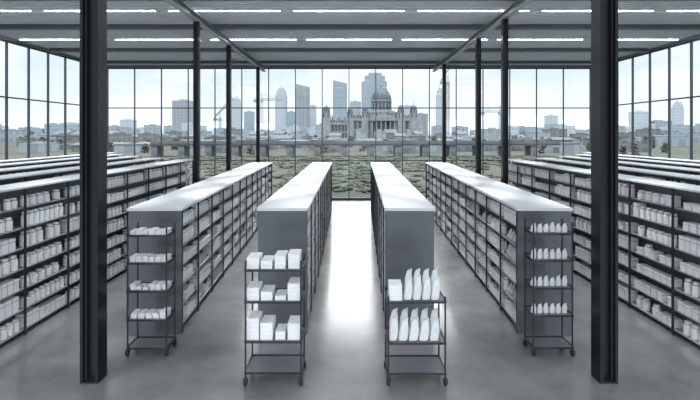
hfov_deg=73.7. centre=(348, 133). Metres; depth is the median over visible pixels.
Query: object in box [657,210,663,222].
canister
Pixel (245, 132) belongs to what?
office building
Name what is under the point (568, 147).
shed
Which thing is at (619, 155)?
storage rack
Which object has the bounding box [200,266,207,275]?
product box
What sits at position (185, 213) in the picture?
canister
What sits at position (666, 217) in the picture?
canister
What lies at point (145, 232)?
product box
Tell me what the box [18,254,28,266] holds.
canister
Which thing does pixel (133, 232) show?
product box
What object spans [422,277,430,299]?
pouch
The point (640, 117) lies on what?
office building
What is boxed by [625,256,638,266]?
product box
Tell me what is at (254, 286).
product box
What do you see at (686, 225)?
product box
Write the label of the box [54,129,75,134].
gabled house
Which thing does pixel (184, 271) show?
canister
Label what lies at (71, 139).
shed
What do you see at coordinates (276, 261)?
product box
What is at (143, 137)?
office building
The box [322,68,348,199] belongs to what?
window
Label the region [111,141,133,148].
gabled house
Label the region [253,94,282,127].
tower crane
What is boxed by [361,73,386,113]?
tower block
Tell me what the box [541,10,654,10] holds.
ceiling light
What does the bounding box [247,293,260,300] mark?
product box
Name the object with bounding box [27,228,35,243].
canister
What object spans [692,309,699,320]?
product box
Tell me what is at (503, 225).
canister
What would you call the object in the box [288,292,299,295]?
product box
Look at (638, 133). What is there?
office building
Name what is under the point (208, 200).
canister
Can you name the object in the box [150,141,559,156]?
viaduct
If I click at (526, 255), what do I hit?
tray
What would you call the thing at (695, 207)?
product box
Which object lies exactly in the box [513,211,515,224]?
product box
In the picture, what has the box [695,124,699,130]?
office building
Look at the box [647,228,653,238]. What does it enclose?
canister
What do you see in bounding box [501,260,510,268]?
product box
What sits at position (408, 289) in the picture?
pouch
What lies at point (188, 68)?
window
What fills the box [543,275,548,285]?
pouch
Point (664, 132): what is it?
office building
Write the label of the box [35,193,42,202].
canister
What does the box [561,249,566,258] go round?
pouch
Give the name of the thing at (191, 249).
product box
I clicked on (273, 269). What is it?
tray
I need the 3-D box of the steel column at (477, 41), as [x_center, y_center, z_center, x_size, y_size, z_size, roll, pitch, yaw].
[4.400,0.120,15.900,0.160,6.720,0.160,0,0,0]
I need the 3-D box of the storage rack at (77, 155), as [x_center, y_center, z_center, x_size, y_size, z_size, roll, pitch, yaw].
[-11.780,2.195,17.250,0.600,2.570,11.540,0,0,0]
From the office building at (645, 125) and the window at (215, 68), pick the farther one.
the office building at (645, 125)
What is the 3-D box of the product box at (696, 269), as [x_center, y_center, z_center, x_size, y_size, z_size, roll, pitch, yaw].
[5.730,2.251,7.580,0.184,0.143,0.130,0,0,2]
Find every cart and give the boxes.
[125,222,176,355]
[243,252,305,385]
[384,286,447,385]
[523,218,574,355]
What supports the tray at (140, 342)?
on the cart at (140, 342)
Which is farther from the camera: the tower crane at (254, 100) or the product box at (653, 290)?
the tower crane at (254, 100)
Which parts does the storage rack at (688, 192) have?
panel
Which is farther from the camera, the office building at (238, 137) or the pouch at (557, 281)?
the office building at (238, 137)
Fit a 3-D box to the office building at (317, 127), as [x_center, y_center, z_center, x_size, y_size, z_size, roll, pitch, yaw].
[-22.522,-2.509,389.635,10.577,12.078,14.180,0,0,0]
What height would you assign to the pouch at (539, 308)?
0.142 m
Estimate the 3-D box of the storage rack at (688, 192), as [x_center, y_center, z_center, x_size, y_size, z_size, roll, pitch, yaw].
[5.880,2.195,11.200,0.600,2.570,11.240,0,0,0]
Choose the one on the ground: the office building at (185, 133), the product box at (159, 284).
the office building at (185, 133)
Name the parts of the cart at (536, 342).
post, post, post, post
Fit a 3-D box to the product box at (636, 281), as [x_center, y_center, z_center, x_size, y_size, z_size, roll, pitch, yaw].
[5.728,2.950,9.178,0.180,0.153,0.129,0,0,0]
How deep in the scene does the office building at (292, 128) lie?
459.81 m
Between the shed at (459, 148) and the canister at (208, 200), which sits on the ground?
the shed at (459, 148)
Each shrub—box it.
[190,176,212,179]
[200,161,213,164]
[200,166,216,169]
[204,168,225,172]
[205,172,220,175]
[219,162,240,165]
[272,172,294,178]
[272,182,287,186]
[277,164,301,168]
[280,177,293,182]
[332,161,351,165]
[332,167,346,170]
[332,172,349,176]
[332,178,347,184]
[332,185,352,191]
[337,157,352,159]
[343,161,359,163]
[345,175,370,179]
[346,182,370,187]
[348,168,370,172]
[348,171,370,176]
[349,165,370,168]
[351,179,370,183]
[356,187,370,193]
[379,159,401,162]
[401,167,424,171]
[405,177,420,182]
[408,165,424,168]
[409,181,421,187]
[411,173,425,176]
[413,185,425,192]
[453,161,467,163]
[463,164,489,167]
[481,161,496,164]
[481,172,500,177]
[521,157,540,159]
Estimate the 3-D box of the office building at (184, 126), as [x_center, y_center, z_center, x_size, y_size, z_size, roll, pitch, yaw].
[-152.276,-3.737,445.692,10.668,14.534,14.180,0,0,0]
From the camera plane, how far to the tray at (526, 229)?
7.32 m
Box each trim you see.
[0,35,79,59]
[107,65,590,67]
[618,35,699,59]
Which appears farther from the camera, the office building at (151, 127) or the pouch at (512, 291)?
the office building at (151, 127)
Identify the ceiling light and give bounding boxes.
[0,10,31,10]
[19,38,79,39]
[43,10,156,10]
[114,38,200,39]
[168,10,280,10]
[210,38,296,39]
[292,10,405,10]
[306,38,391,39]
[401,38,487,39]
[417,10,529,10]
[497,38,583,39]
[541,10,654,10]
[618,38,678,39]
[666,10,699,10]
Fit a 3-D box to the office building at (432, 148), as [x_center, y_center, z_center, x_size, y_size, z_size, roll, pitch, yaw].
[17.121,2.479,95.310,4.863,2.102,8.038,0,0,0]
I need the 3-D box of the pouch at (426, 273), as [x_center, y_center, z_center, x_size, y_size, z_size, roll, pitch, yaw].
[1.097,2.131,6.751,0.132,0.374,0.093,0,0,-6]
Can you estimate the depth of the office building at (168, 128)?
438.43 m
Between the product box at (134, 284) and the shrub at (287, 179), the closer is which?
the product box at (134, 284)
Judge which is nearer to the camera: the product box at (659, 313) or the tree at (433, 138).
the product box at (659, 313)
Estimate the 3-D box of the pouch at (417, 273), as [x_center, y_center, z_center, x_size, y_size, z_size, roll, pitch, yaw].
[0.972,2.131,6.752,0.132,0.374,0.092,0,0,-10]
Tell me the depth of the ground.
76.67 m
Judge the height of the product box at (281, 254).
0.060 m
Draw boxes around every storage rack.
[0,152,115,163]
[0,154,124,168]
[0,156,141,174]
[0,158,162,184]
[0,159,192,343]
[127,162,272,334]
[425,162,572,334]
[508,159,699,345]
[535,158,699,184]
[556,156,699,174]
[573,154,699,168]
[582,152,699,163]
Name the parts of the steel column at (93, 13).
plate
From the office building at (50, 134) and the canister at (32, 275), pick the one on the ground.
the office building at (50, 134)
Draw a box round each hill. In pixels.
[0,116,694,131]
[162,128,469,134]
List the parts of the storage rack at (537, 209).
panel, panel, panel, panel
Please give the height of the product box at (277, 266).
0.060 m
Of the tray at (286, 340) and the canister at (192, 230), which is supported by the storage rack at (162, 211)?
the canister at (192, 230)
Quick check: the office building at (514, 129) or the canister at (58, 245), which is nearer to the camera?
the canister at (58, 245)
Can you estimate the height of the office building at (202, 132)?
5.347 m
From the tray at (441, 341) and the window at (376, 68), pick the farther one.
the window at (376, 68)
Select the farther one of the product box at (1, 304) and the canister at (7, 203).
the canister at (7, 203)
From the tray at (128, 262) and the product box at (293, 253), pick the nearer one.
the product box at (293, 253)
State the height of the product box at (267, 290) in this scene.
0.060 m
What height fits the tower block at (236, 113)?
47.814 m
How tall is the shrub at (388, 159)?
0.574 m
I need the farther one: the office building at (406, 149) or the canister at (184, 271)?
the office building at (406, 149)
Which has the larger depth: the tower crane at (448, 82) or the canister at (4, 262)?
the tower crane at (448, 82)
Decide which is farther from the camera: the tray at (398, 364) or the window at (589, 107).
the window at (589, 107)
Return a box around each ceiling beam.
[0,0,699,0]
[0,24,699,29]
[48,48,649,51]
[107,61,590,63]
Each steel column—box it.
[80,0,106,383]
[193,21,199,183]
[226,45,231,171]
[256,67,259,161]
[442,64,445,161]
[475,38,480,174]
[501,19,507,183]
[591,0,617,383]
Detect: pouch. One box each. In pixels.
[192,259,196,267]
[389,307,397,325]
[389,316,397,340]
[398,307,407,333]
[398,317,408,340]
[403,268,411,294]
[403,278,412,299]
[408,307,417,333]
[409,317,418,340]
[412,268,419,294]
[413,275,421,299]
[419,307,427,331]
[419,318,428,340]
[421,268,428,294]
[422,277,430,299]
[429,307,437,333]
[429,318,439,340]
[430,269,437,288]
[431,277,439,299]
[502,240,506,250]
[510,284,514,293]
[530,223,535,231]
[530,248,535,258]
[530,276,535,285]
[530,304,535,312]
[536,223,542,231]
[536,248,542,258]
[536,276,542,285]
[536,303,542,312]
[542,248,548,258]
[542,303,548,312]
[543,224,548,231]
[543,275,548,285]
[549,222,554,231]
[549,249,554,258]
[549,277,554,285]
[549,303,554,312]
[555,223,560,231]
[555,248,560,258]
[555,275,560,285]
[555,303,560,312]
[561,223,566,231]
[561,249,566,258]
[561,275,566,285]
[561,303,566,312]
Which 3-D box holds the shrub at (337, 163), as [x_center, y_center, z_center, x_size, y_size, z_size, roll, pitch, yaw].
[-0.986,3.422,53.008,2.653,0.585,2.394,0,0,-30]
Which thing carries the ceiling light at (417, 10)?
attached to the ceiling
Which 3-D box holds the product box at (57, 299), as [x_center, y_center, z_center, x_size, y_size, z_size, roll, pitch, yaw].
[-5.730,3.287,9.061,0.184,0.184,0.138,0,0,1]
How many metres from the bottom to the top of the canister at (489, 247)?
0.181 m
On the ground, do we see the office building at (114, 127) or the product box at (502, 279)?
the office building at (114, 127)
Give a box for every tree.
[109,141,113,151]
[140,143,149,152]
[171,138,178,149]
[246,146,254,154]
[321,146,328,153]
[430,135,437,140]
[538,146,546,153]
[619,145,627,154]
[629,142,640,154]
[660,143,667,152]
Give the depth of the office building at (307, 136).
132.87 m
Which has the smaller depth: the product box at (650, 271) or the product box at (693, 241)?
the product box at (693, 241)
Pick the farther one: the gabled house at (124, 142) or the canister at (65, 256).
the gabled house at (124, 142)
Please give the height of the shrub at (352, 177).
0.408 m
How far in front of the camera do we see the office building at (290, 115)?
639.95 m
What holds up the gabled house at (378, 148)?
on the ground
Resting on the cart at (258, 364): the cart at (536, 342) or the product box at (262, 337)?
the product box at (262, 337)
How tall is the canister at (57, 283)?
0.210 m
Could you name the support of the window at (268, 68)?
on the floor
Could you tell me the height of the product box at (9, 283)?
0.206 m
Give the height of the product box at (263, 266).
0.060 m
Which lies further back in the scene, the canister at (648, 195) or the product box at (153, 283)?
the canister at (648, 195)
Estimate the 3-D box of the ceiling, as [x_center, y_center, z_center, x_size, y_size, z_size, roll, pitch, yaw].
[0.000,-3.725,11.875,25.800,0.290,25.750,0,0,0]
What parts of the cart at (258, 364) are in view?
post, post, post, post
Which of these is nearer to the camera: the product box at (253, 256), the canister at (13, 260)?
the product box at (253, 256)
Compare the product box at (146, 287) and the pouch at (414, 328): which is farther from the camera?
the product box at (146, 287)
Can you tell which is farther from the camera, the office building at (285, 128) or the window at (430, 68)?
the office building at (285, 128)
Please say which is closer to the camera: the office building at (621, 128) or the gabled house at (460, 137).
the gabled house at (460, 137)
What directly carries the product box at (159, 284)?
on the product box
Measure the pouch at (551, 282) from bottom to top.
0.130 m
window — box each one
[0,39,7,159]
[8,41,29,157]
[30,47,48,156]
[49,52,65,154]
[66,57,79,154]
[107,68,133,151]
[134,68,160,160]
[161,68,187,161]
[188,68,214,185]
[215,68,241,175]
[242,68,267,160]
[268,68,294,161]
[295,68,321,175]
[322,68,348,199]
[349,68,375,199]
[376,68,402,174]
[403,68,429,161]
[430,68,455,160]
[456,68,482,174]
[483,68,509,183]
[510,68,536,161]
[537,68,563,160]
[564,68,590,151]
[618,57,631,154]
[632,52,648,154]
[649,47,667,156]
[668,41,689,157]
[690,38,699,159]
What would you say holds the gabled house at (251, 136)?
on the ground
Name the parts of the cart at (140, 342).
post, post, post, post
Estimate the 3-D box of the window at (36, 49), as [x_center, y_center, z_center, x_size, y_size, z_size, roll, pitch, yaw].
[-12.760,0.000,19.200,0.090,6.960,1.200,0,0,0]
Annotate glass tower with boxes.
[296,84,309,127]
[333,80,346,119]
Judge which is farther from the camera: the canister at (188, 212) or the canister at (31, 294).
the canister at (188, 212)
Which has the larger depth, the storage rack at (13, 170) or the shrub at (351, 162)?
the shrub at (351, 162)
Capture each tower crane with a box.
[213,97,234,126]
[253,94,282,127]
[440,69,450,134]
[481,106,508,128]
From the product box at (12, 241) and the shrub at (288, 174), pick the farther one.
the shrub at (288, 174)
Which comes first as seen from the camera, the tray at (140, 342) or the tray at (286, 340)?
the tray at (286, 340)
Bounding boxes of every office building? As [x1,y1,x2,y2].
[0,128,26,141]
[16,137,39,146]
[18,126,39,132]
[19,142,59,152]
[23,133,46,137]
[38,133,63,141]
[44,123,63,133]
[63,124,78,130]
[109,125,121,131]
[109,132,132,141]
[109,137,119,141]
[117,126,132,131]
[120,119,136,128]
[124,129,139,133]
[135,127,143,133]
[137,132,155,142]
[144,124,160,132]
[155,136,176,140]
[163,125,175,133]
[165,130,182,136]
[170,140,204,148]
[172,99,192,129]
[177,130,187,135]
[181,122,192,134]
[192,125,206,134]
[200,130,211,134]
[200,133,218,137]
[216,130,223,135]
[221,134,240,139]
[224,127,240,134]
[237,138,264,150]
[242,129,251,137]
[244,111,254,130]
[264,138,277,149]
[280,127,289,134]
[287,111,294,127]
[289,125,299,134]
[293,130,306,139]
[300,125,307,133]
[302,134,312,139]
[308,127,314,135]
[310,104,315,127]
[310,138,335,149]
[315,124,320,137]
[332,138,346,140]
[350,100,360,114]
[356,129,364,140]
[374,129,385,138]
[388,138,415,153]
[403,105,410,114]
[404,130,411,136]
[418,113,427,136]
[418,123,422,131]
[418,146,441,151]
[431,125,441,135]
[433,133,441,137]
[451,126,467,133]
[457,135,473,140]
[474,134,497,140]
[481,127,500,134]
[498,133,517,140]
[500,126,518,134]
[508,137,546,150]
[519,126,525,135]
[525,127,543,136]
[528,131,550,138]
[541,128,566,136]
[544,115,557,124]
[544,123,564,128]
[555,125,574,135]
[569,133,588,141]
[619,126,625,132]
[619,132,627,135]
[619,139,651,151]
[626,127,637,132]
[628,111,648,126]
[628,130,652,137]
[636,127,659,134]
[638,123,655,128]
[651,120,671,128]
[655,134,689,146]
[659,126,667,130]
[660,130,678,134]
[671,124,689,131]
[676,132,698,142]
[689,131,699,140]
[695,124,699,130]
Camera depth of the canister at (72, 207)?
9.57 m
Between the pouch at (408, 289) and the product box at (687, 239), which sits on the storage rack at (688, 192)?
the product box at (687, 239)
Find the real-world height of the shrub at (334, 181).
0.506 m
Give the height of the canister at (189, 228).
0.219 m
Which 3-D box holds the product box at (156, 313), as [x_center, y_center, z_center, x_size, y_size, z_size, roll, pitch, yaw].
[-3.049,2.849,7.460,0.094,0.035,0.198,0,0,4]
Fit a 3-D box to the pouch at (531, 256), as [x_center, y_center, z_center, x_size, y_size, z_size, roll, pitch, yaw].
[2.930,1.899,7.420,0.090,0.158,0.082,0,0,-1]
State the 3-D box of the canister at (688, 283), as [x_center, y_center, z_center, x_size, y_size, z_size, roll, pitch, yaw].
[5.705,2.555,7.845,0.121,0.239,0.123,0,0,-1]
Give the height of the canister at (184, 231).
0.219 m
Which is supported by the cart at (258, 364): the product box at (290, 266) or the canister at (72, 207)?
the product box at (290, 266)
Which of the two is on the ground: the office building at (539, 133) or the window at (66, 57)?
the office building at (539, 133)
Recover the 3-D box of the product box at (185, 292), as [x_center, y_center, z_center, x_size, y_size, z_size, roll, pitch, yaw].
[-3.065,2.945,8.560,0.193,0.138,0.147,0,0,-2]
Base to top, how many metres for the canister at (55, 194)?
0.182 m
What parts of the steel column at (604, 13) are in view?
plate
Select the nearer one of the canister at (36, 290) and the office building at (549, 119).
the canister at (36, 290)
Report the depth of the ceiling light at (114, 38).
17.57 m
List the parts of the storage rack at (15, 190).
panel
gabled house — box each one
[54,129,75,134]
[72,142,78,151]
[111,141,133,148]
[135,142,150,149]
[180,138,213,140]
[246,134,270,137]
[248,130,266,134]
[271,134,294,146]
[273,129,286,134]
[280,139,309,147]
[329,132,340,138]
[357,138,381,140]
[376,146,387,151]
[384,128,396,139]
[393,132,405,137]
[412,130,422,135]
[452,129,467,136]
[452,136,464,140]
[547,136,573,142]
[583,137,588,144]
[646,134,665,141]
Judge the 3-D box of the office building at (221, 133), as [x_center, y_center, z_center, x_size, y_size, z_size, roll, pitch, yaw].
[-55.559,0.856,206.975,3.786,5.348,12.180,0,0,0]
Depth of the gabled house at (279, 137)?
130.27 m
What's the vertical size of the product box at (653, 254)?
0.132 m
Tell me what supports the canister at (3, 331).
on the storage rack at (15, 190)
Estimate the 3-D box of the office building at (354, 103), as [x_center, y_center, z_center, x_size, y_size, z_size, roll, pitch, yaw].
[8.351,-19.959,606.360,14.313,46.977,12.899,0,0,0]
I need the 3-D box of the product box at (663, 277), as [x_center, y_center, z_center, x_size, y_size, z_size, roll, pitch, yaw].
[5.725,2.608,8.392,0.174,0.133,0.151,0,0,-1]
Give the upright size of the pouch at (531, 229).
0.144 m
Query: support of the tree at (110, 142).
on the ground
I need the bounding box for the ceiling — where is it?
[0,1,699,64]
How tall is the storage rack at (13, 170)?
2.570 m
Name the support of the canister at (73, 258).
on the storage rack at (15, 190)
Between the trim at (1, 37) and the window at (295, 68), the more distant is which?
the window at (295, 68)
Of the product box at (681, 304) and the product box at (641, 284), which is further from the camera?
the product box at (641, 284)
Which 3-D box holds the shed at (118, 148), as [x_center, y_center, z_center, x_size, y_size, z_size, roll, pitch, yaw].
[-42.194,2.720,90.338,4.013,1.620,5.632,0,0,0]
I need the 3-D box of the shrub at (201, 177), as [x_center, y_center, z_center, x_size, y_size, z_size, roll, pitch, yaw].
[-11.552,3.452,36.574,1.984,0.438,1.791,0,0,-19]
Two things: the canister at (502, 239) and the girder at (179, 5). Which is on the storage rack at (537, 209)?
the canister at (502, 239)
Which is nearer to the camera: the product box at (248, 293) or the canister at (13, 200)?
the product box at (248, 293)
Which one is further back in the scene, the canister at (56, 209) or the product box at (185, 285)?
the canister at (56, 209)
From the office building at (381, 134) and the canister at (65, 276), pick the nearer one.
the canister at (65, 276)
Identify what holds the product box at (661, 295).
on the storage rack at (688, 192)
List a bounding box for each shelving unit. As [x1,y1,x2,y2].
[257,162,331,334]
[370,162,434,326]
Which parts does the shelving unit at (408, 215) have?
panel, panel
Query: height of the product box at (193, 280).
0.208 m
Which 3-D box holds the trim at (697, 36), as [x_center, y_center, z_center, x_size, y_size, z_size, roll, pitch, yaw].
[12.760,-3.550,13.140,0.200,0.140,22.680,0,0,0]
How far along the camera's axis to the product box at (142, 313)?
7.41 m
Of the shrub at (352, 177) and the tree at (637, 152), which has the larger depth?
the tree at (637, 152)
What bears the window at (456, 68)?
on the floor
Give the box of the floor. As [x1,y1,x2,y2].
[0,200,699,399]
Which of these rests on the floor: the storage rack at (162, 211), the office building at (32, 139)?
the storage rack at (162, 211)
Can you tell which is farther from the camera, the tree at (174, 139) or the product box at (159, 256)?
the tree at (174, 139)
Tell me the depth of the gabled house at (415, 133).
210.72 m
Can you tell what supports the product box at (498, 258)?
on the storage rack at (537, 209)
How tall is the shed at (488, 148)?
2.003 m
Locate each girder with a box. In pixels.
[164,0,265,71]
[432,0,533,71]
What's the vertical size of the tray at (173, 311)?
0.047 m
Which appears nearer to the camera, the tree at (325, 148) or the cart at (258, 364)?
the cart at (258, 364)
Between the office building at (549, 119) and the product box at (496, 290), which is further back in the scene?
the office building at (549, 119)
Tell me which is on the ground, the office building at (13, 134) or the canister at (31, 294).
the office building at (13, 134)
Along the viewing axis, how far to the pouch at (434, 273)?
6.75 m
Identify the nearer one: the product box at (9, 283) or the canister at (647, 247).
the product box at (9, 283)
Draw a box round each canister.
[0,219,4,233]
[0,258,9,274]
[0,325,6,340]
[3,199,10,209]
[3,217,12,230]
[5,322,12,336]
[8,255,17,271]
[10,198,16,208]
[12,319,18,332]
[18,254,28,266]
[19,195,28,206]
[19,231,28,246]
[19,275,28,286]
[20,211,27,226]
[27,194,35,204]
[27,210,33,224]
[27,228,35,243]
[27,251,35,263]
[27,290,34,303]
[28,271,36,282]
[32,209,38,223]
[33,288,39,300]
[34,249,42,260]
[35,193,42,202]
[35,226,42,241]
[36,268,44,279]
[38,207,43,221]
[39,285,44,297]
[41,191,49,201]
[41,246,49,257]
[43,206,48,220]
[43,265,51,275]
[44,283,49,294]
[45,223,53,237]
[47,244,55,255]
[48,205,53,218]
[49,280,54,292]
[50,262,58,272]
[51,189,59,198]
[52,221,59,235]
[53,204,58,217]
[53,242,61,252]
[54,278,59,289]
[57,203,62,215]
[58,276,63,287]
[63,255,70,266]
[63,274,70,283]
[70,186,74,195]
[70,203,74,212]
[70,237,74,247]
[70,252,75,264]
[70,272,75,281]
[70,288,74,298]
[73,250,79,261]
[73,286,78,296]
[74,235,78,245]
[74,269,79,278]
[75,185,79,194]
[76,201,79,210]
[183,211,190,220]
[183,212,187,222]
[183,228,188,240]
[183,230,186,242]
[183,267,185,280]
[185,227,190,238]
[185,265,190,275]
[186,209,193,218]
[188,225,193,236]
[191,205,196,215]
[200,201,205,211]
[207,198,210,207]
[487,246,490,254]
[487,258,491,269]
[487,276,491,285]
[491,233,496,242]
[493,219,498,227]
[498,238,504,248]
[501,205,505,215]
[501,223,506,233]
[504,276,508,289]
[618,182,622,193]
[621,183,627,195]
[627,184,635,196]
[636,295,643,306]
[637,190,645,198]
[638,225,645,235]
[640,206,646,217]
[642,298,650,310]
[644,191,653,200]
[644,244,653,255]
[645,207,651,219]
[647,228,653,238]
[651,209,657,220]
[652,193,661,202]
[652,229,658,240]
[652,304,660,316]
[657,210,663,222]
[658,231,664,242]
[660,194,667,203]
[663,212,670,224]
[663,233,670,244]
[669,235,677,246]
[670,214,677,226]
[683,320,692,335]
[684,278,692,293]
[691,324,699,340]
[692,281,699,297]
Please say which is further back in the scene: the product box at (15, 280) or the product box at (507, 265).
the product box at (507, 265)
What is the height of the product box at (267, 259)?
0.050 m
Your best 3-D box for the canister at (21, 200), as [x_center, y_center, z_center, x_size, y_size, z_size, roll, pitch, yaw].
[-5.718,1.175,8.216,0.145,0.182,0.147,0,0,-1]
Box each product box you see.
[0,238,15,252]
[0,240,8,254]
[0,281,12,295]
[0,284,6,297]
[0,299,11,317]
[0,303,3,320]
[4,278,18,292]
[5,296,18,313]
[15,311,31,327]
[19,296,30,307]
[23,307,38,322]
[35,306,44,318]
[37,303,49,315]
[42,300,54,312]
[47,297,60,308]
[53,295,65,305]
[59,218,72,231]
[66,217,77,229]
[130,228,138,234]
[130,253,140,258]
[130,281,140,286]
[131,309,141,315]
[136,227,146,234]
[136,253,146,258]
[136,283,146,289]
[138,309,148,315]
[142,228,150,234]
[142,253,152,258]
[143,283,150,289]
[145,309,156,315]
[149,227,158,234]
[149,254,158,258]
[149,280,158,286]
[152,309,161,315]
[155,228,163,234]
[155,254,164,258]
[155,281,165,286]
[159,307,170,313]
[161,227,171,234]
[162,253,171,258]
[162,281,171,286]
[183,246,195,254]
[183,248,193,256]
[183,250,190,258]
[183,284,193,292]
[183,286,190,295]
[183,289,187,299]
[183,304,190,314]
[184,301,192,310]
[187,298,195,308]
[189,222,196,233]
[189,274,196,285]
[199,268,205,278]
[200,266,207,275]
[200,282,208,290]
[202,243,210,254]
[202,263,209,272]
[246,263,260,268]
[246,285,262,295]
[246,325,259,330]
[246,329,259,335]
[247,252,262,260]
[247,256,262,264]
[247,281,262,291]
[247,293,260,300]
[247,311,262,321]
[247,314,262,326]
[247,332,260,339]
[260,255,274,263]
[260,315,275,326]
[260,319,275,330]
[260,323,275,334]
[260,327,275,339]
[261,260,274,268]
[261,285,275,295]
[261,291,274,299]
[275,250,287,259]
[275,256,287,263]
[275,260,287,268]
[275,289,287,299]
[275,324,287,334]
[275,328,287,339]
[287,287,299,291]
[287,327,299,330]
[287,335,299,339]
[288,249,301,258]
[288,253,301,263]
[288,263,299,268]
[288,277,299,286]
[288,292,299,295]
[288,296,299,300]
[288,315,299,326]
[288,331,299,335]
[388,279,401,289]
[388,286,401,294]
[388,291,401,300]
[483,225,490,235]
[487,228,494,238]
[491,284,499,291]
[495,255,504,263]
[495,289,503,297]
[497,257,507,265]
[497,292,506,300]
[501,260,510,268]
[501,278,509,285]
[501,294,509,303]
[504,262,512,272]
[505,298,512,309]
[506,207,509,220]
[506,264,514,274]
[507,302,515,313]
[508,266,515,277]
[509,208,513,221]
[510,305,515,317]
[511,210,515,223]
[511,269,515,280]
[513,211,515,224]
[513,308,515,321]
[624,205,632,214]
[625,222,638,231]
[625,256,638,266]
[626,237,638,249]
[633,203,645,216]
[634,279,646,288]
[636,246,644,253]
[636,263,649,272]
[639,282,652,291]
[642,266,655,274]
[645,285,658,294]
[648,250,663,259]
[648,269,660,277]
[651,288,664,297]
[654,271,667,280]
[656,311,670,320]
[657,291,670,301]
[659,255,674,263]
[660,274,674,283]
[662,314,676,323]
[666,195,680,206]
[666,257,682,266]
[667,277,681,286]
[667,296,682,307]
[668,318,682,327]
[677,301,693,312]
[679,235,693,250]
[680,262,695,272]
[683,202,697,210]
[683,222,698,230]
[684,237,699,252]
[685,304,699,316]
[687,265,699,274]
[690,224,699,233]
[691,239,699,254]
[692,204,699,212]
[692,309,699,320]
[693,267,699,277]
[697,241,699,255]
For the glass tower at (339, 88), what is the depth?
520.02 m
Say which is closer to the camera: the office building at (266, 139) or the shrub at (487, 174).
the shrub at (487, 174)
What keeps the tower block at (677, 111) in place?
on the ground
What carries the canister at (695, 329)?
on the storage rack at (688, 192)
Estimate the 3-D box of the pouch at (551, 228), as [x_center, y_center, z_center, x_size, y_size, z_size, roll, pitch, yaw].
[3.224,1.480,7.420,0.090,0.157,0.082,0,0,-5]
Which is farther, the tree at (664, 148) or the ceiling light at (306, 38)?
the tree at (664, 148)
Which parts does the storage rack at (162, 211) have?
panel, panel, panel, panel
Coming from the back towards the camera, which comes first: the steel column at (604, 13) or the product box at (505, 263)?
the product box at (505, 263)
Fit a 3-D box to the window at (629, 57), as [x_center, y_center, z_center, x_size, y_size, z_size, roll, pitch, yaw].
[12.760,0.000,21.600,0.090,6.960,1.200,0,0,0]
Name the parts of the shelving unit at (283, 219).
panel, panel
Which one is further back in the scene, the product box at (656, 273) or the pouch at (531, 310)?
the product box at (656, 273)
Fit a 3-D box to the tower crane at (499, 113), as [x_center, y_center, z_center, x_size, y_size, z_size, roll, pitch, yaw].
[134.061,-11.376,429.501,26.000,29.947,2.600,0,0,-6]
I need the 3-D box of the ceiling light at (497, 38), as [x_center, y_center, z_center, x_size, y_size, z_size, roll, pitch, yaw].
[7.200,-3.586,17.600,3.260,0.068,0.056,0,0,0]
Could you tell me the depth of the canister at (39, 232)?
8.55 m
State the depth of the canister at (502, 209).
9.26 m
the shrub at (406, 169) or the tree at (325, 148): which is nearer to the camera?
the shrub at (406, 169)
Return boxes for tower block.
[232,96,240,128]
[275,86,286,129]
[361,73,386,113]
[436,85,441,125]
[671,100,683,124]
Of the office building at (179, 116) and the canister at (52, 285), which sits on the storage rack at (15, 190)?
the canister at (52, 285)
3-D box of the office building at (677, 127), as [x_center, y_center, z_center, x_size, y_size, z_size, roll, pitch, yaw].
[286.743,-2.450,405.115,8.113,11.961,14.180,0,0,0]
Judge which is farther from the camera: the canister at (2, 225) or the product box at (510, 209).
the product box at (510, 209)
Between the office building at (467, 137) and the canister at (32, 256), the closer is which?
the canister at (32, 256)
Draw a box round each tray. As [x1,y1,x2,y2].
[126,229,175,236]
[126,255,175,264]
[126,282,175,292]
[126,309,175,321]
[126,336,175,349]
[244,259,304,271]
[244,288,304,303]
[244,325,304,342]
[244,354,304,374]
[385,288,446,303]
[385,327,446,344]
[385,355,446,374]
[524,227,573,234]
[524,253,573,261]
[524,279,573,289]
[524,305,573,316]
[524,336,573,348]
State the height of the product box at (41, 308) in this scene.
0.184 m
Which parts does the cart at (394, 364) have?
post, post, post, post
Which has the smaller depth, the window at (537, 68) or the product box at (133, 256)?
the product box at (133, 256)
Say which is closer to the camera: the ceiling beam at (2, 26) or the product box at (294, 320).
the product box at (294, 320)
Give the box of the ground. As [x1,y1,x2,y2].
[0,135,699,197]
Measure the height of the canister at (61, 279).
0.210 m
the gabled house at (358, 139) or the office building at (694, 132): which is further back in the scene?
the office building at (694, 132)
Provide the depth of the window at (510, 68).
24.55 m
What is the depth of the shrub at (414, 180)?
34.06 m
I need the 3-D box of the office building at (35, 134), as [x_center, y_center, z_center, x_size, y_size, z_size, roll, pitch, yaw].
[-136.857,1.613,207.135,6.893,3.833,12.153,0,0,0]
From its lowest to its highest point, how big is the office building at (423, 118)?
30.943 m
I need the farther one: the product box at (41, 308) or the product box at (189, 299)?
the product box at (189, 299)
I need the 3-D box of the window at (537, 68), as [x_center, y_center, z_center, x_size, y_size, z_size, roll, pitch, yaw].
[10.583,0.000,24.600,1.411,6.960,0.090,0,0,0]
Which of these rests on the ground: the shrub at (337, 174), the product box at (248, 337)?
the shrub at (337, 174)
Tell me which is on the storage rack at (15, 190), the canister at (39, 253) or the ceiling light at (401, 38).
the canister at (39, 253)
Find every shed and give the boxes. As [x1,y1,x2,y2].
[46,135,62,142]
[55,135,78,143]
[60,144,71,149]
[113,144,142,152]
[177,136,192,140]
[205,136,235,140]
[216,146,246,152]
[313,140,340,152]
[408,136,424,146]
[457,140,471,151]
[484,146,510,150]
[537,143,580,152]
[619,136,628,140]
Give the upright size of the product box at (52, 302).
0.184 m
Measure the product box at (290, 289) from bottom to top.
0.060 m
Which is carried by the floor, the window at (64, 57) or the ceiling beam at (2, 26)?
the window at (64, 57)
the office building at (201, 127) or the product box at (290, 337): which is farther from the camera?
the office building at (201, 127)

